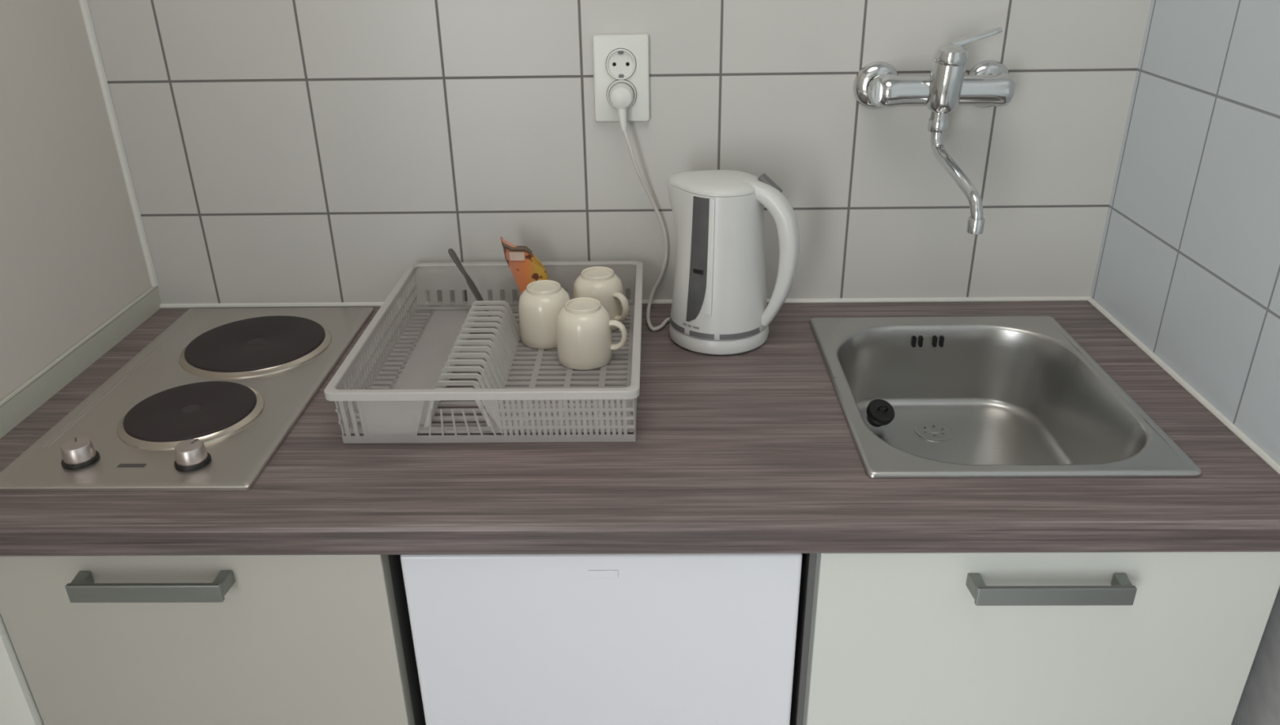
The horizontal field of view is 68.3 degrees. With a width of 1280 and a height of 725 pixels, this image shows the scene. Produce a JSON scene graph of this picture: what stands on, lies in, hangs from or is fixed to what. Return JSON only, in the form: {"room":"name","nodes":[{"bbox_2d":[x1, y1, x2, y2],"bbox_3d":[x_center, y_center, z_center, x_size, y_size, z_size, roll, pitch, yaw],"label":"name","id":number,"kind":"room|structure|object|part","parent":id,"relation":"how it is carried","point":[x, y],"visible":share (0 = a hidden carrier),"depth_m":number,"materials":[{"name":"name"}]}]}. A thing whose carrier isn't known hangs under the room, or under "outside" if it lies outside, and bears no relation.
{"room":"kitchen","nodes":[
{"label":"kitchen","id":0,"kind":"room"},
{"bbox_2d":[0,0,151,400],"bbox_3d":[-0.845,0.051,0.431,0.097,2.500,2.100,0,26,1],"label":"wall","id":1,"kind":"structure","parent":0,"point":[72,259],"depth_m":1.26,"materials":[{"name":"paint"}]},
{"bbox_2d":[0,285,161,438],"bbox_3d":[-0.779,0.024,1.246,0.006,0.039,0.606,0,26,1],"label":"trim","id":2,"kind":"structure","parent":1,"relation":"attached to","point":[33,393],"depth_m":1.29,"materials":[{"name":"white plastic"}]},
{"bbox_2d":[86,0,1151,303],"bbox_3d":[-0.035,-0.432,1.407,1.590,2.500,0.100,0,26,1],"label":"wall","id":3,"kind":"structure","parent":0,"point":[277,151],"depth_m":1.40,"materials":[{"name":"tile"}]},
{"bbox_2d":[78,0,158,286],"bbox_3d":[-0.788,-0.825,1.171,0.013,1.557,0.013,0,26,1],"label":"trim","id":4,"kind":"structure","parent":3,"relation":"attached to","point":[83,4],"depth_m":1.40,"materials":[{"name":"white plastic"}]},
{"bbox_2d":[591,33,649,122],"bbox_3d":[-0.027,-0.407,1.355,0.080,0.121,0.016,0,26,1],"label":"double socket","id":5,"kind":"object","parent":3,"relation":"attached to","point":[616,58],"visible":0.91,"depth_m":1.35,"materials":[{"name":"white plastic"}]},
{"bbox_2d":[608,82,669,331],"bbox_3d":[0.007,-0.225,1.383,0.086,0.345,0.112,-5,26,-8],"label":"power cord","id":6,"kind":"object","parent":5,"relation":"in","point":[621,95],"visible":0.95,"depth_m":1.37,"materials":[{"name":"white plastic"}]},
{"bbox_2d":[160,296,1091,308],"bbox_3d":[-0.030,-0.096,1.511,1.490,0.009,0.009,0,26,1],"label":"trim","id":7,"kind":"structure","parent":3,"relation":"attached to","point":[1017,298],"depth_m":1.51,"materials":[{"name":"white plastic"}]},
{"bbox_2d":[853,26,1015,234],"bbox_3d":[0.419,-0.322,1.280,0.225,0.243,0.212,0,26,1],"label":"tap","id":8,"kind":"object","parent":3,"relation":"attached to","point":[947,87],"visible":1,"depth_m":1.28,"materials":[{"name":"silver metal"}]},
{"bbox_3d":[0.429,-0.257,1.281,0.018,0.093,0.154,-5,26,-8],"label":"spout","id":9,"kind":"part","parent":8,"relation":"part of","materials":[{"name":"silver metal"}]},
{"bbox_3d":[0.447,-0.434,1.266,0.069,0.029,0.027,0,26,1],"label":"lever","id":10,"kind":"part","parent":8,"relation":"part of","materials":[{"name":"silver metal"}]},
{"bbox_2d":[605,48,636,79],"bbox_3d":[-0.027,-0.424,1.343,0.044,0.044,0.001,0,26,1],"label":"socket","id":11,"kind":"object","parent":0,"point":[620,63],"depth_m":1.34,"materials":[{"name":"grey plastic"}]},
{"bbox_2d":[606,80,636,109],"bbox_3d":[-0.026,-0.385,1.359,0.042,0.042,0.004,0,26,1],"label":"socket","id":12,"kind":"object","parent":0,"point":[610,83],"depth_m":1.36,"materials":[{"name":"white plastic"}]},
{"bbox_2d":[1089,0,1279,464],"bbox_3d":[0.740,0.257,-0.048,0.100,2.500,3.100,0,26,1],"label":"wall","id":13,"kind":"structure","parent":0,"point":[1188,260],"depth_m":1.18,"materials":[{"name":"tile"}]},
{"bbox_2d":[1087,296,1279,475],"bbox_3d":[0.709,0.030,1.226,0.009,0.009,0.603,0,26,1],"label":"trim","id":14,"kind":"structure","parent":13,"relation":"attached to","point":[1231,426],"depth_m":1.21,"materials":[{"name":"white plastic"}]},
{"bbox_2d":[1231,586,1279,724],"bbox_3d":[0.710,0.585,1.164,0.006,0.858,1.199,0,26,1],"label":"wall","id":15,"kind":"structure","parent":13,"relation":"attached to","point":[1259,704],"depth_m":1.06,"materials":[{"name":"white paint"}]},
{"bbox_3d":[-1.237,1.442,0.551,4.090,0.100,3.300,0,26,1],"label":"floor","id":16,"kind":"structure","parent":0,"visible":0},
{"bbox_2d":[0,554,426,724],"bbox_3d":[-0.518,0.472,1.435,0.507,0.860,0.608,0,26,1],"label":"base cabinet","id":17,"kind":"object","parent":16,"relation":"on","point":[135,639],"visible":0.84,"depth_m":1.05,"materials":[{"name":"beige laminate"}]},
{"bbox_3d":[-0.518,0.236,1.000,0.166,0.022,0.030,0,26,1],"label":"handle","id":18,"kind":"part","parent":17,"relation":"part of","materials":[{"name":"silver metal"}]},
{"bbox_2d":[0,301,1279,555],"bbox_3d":[-0.034,0.054,1.249,1.490,0.038,0.606,0,26,1],"label":"countertop","id":19,"kind":"structure","parent":17,"relation":"on","point":[754,451],"depth_m":1.03,"materials":[{"name":"brown wood"}]},
{"bbox_2d":[0,306,373,491],"bbox_3d":[-0.574,0.017,1.265,0.296,0.029,0.516,0,26,1],"label":"cooktop","id":20,"kind":"object","parent":19,"relation":"in","point":[207,404],"visible":1,"depth_m":1.19,"materials":[{"name":"silver metal"}]},
{"bbox_3d":[-0.645,0.101,1.082,0.034,0.018,0.034,0,26,1],"label":"knob","id":21,"kind":"part","parent":20,"relation":"part of","materials":[{"name":"silver metal"}]},
{"bbox_3d":[-0.644,0.111,1.087,0.039,0.005,0.039,0,26,1],"label":"knob","id":22,"kind":"part","parent":20,"relation":"part of","materials":[{"name":"black plastic"}]},
{"bbox_3d":[-0.580,0.117,1.077,0.031,0.001,0.007,0,26,1],"label":"name plate","id":23,"kind":"part","parent":20,"relation":"part of","materials":[{"name":"silver metal"}]},
{"bbox_3d":[-0.512,0.102,1.075,0.034,0.018,0.034,0,26,1],"label":"knob","id":24,"kind":"part","parent":20,"relation":"part of","materials":[{"name":"silver metal"}]},
{"bbox_3d":[-0.512,0.113,1.080,0.039,0.005,0.039,0,26,1],"label":"knob","id":25,"kind":"part","parent":20,"relation":"part of","materials":[{"name":"black plastic"}]},
{"bbox_2d":[324,260,643,443],"bbox_3d":[-0.178,-0.026,1.282,0.361,0.079,0.438,0,26,1],"label":"dish rack","id":26,"kind":"object","parent":19,"relation":"on","point":[428,347],"visible":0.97,"depth_m":1.20,"materials":[{"name":"white plastic"}]},
{"bbox_2d":[448,248,491,316],"bbox_3d":[-0.255,-0.119,1.418,0.073,0.098,0.017,17,31,33],"label":"knife","id":27,"kind":"object","parent":26,"relation":"in","point":[469,282],"visible":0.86,"depth_m":1.42,"materials":[{"name":"silver metal"}]},
{"bbox_2d":[500,235,549,293],"bbox_3d":[-0.170,-0.132,1.418,0.073,0.118,0.014,0,26,1],"label":"packet","id":28,"kind":"object","parent":26,"relation":"in","point":[526,268],"visible":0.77,"depth_m":1.41,"materials":[{"name":"orange plastic"}]},
{"bbox_2d":[518,280,569,348],"bbox_3d":[-0.131,-0.073,1.341,0.075,0.080,0.088,11,28,23],"label":"mug","id":29,"kind":"object","parent":26,"relation":"in","point":[540,304],"visible":0.86,"depth_m":1.31,"materials":[{"name":"white ceramic"}]},
{"bbox_2d":[555,297,627,369],"bbox_3d":[-0.071,-0.040,1.270,0.088,0.080,0.075,22,34,38],"label":"mug","id":30,"kind":"object","parent":26,"relation":"in","point":[584,326],"visible":1,"depth_m":1.25,"materials":[{"name":"white ceramic"}]},
{"bbox_3d":[-0.029,-0.036,1.269,0.025,0.043,0.012,3,26,8],"label":"handle","id":31,"kind":"part","parent":30,"relation":"part of","materials":[{"name":"white ceramic"}]},
{"bbox_2d":[573,266,629,331],"bbox_3d":[-0.059,-0.092,1.378,0.075,0.080,0.088,-7,26,-12],"label":"mug","id":32,"kind":"object","parent":26,"relation":"in","point":[600,283],"visible":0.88,"depth_m":1.35,"materials":[{"name":"white ceramic"}]},
{"bbox_3d":[-0.027,-0.078,1.356,0.025,0.043,0.012,21,33,38],"label":"handle","id":33,"kind":"part","parent":32,"relation":"part of","materials":[{"name":"white ceramic"}]},
{"bbox_2d":[666,169,799,355],"bbox_3d":[0.126,-0.150,1.342,0.170,0.242,0.146,-5,26,-8],"label":"electric kettle","id":34,"kind":"object","parent":19,"relation":"on","point":[719,307],"visible":1,"depth_m":1.29,"materials":[{"name":"white plastic"}]},
{"bbox_3d":[0.095,-0.141,1.276,0.009,0.162,0.013,7,27,16],"label":"gauge frame","id":35,"kind":"part","parent":34,"relation":"part of","materials":[{"name":"white plastic"}]},
{"bbox_3d":[0.102,-0.252,1.297,0.135,0.014,0.112,11,28,23],"label":"lid","id":36,"kind":"part","parent":34,"relation":"part of","materials":[{"name":"white plastic"}]},
{"bbox_3d":[0.169,-0.150,1.310,0.103,0.207,0.035,11,28,23],"label":"handle","id":37,"kind":"part","parent":34,"relation":"part of","materials":[{"name":"white plastic"}]},
{"bbox_2d":[808,315,1201,478],"bbox_3d":[0.439,0.086,1.263,0.368,0.134,0.441,0,26,1],"label":"sink","id":38,"kind":"object","parent":19,"relation":"in","point":[995,396],"visible":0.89,"depth_m":1.37,"materials":[{"name":"silver metal"}]},
{"bbox_2d":[866,399,894,426],"bbox_3d":[0.351,0.076,1.380,0.041,0.040,0.041,0,26,1],"label":"plug","id":39,"kind":"object","parent":38,"relation":"in","point":[880,412],"visible":1,"depth_m":1.37,"materials":[{"name":"black plastic"}]},
{"bbox_2d":[400,553,802,724],"bbox_3d":[-0.032,0.468,1.431,0.426,0.858,0.560,0,26,1],"label":"fridge","id":40,"kind":"object","parent":16,"relation":"on","point":[609,638],"visible":0.62,"depth_m":1.04,"materials":[{"name":"grey plastic"}]},
{"bbox_2d":[789,551,1279,724],"bbox_3d":[0.443,0.466,1.417,0.500,0.860,0.608,0,26,1],"label":"base cabinet","id":41,"kind":"object","parent":16,"relation":"on","point":[1082,637],"visible":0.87,"depth_m":1.04,"materials":[{"name":"beige laminate"}]},
{"bbox_3d":[0.429,0.235,0.986,0.166,0.022,0.030,0,26,1],"label":"handle","id":42,"kind":"part","parent":41,"relation":"part of","materials":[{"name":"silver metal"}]}
]}

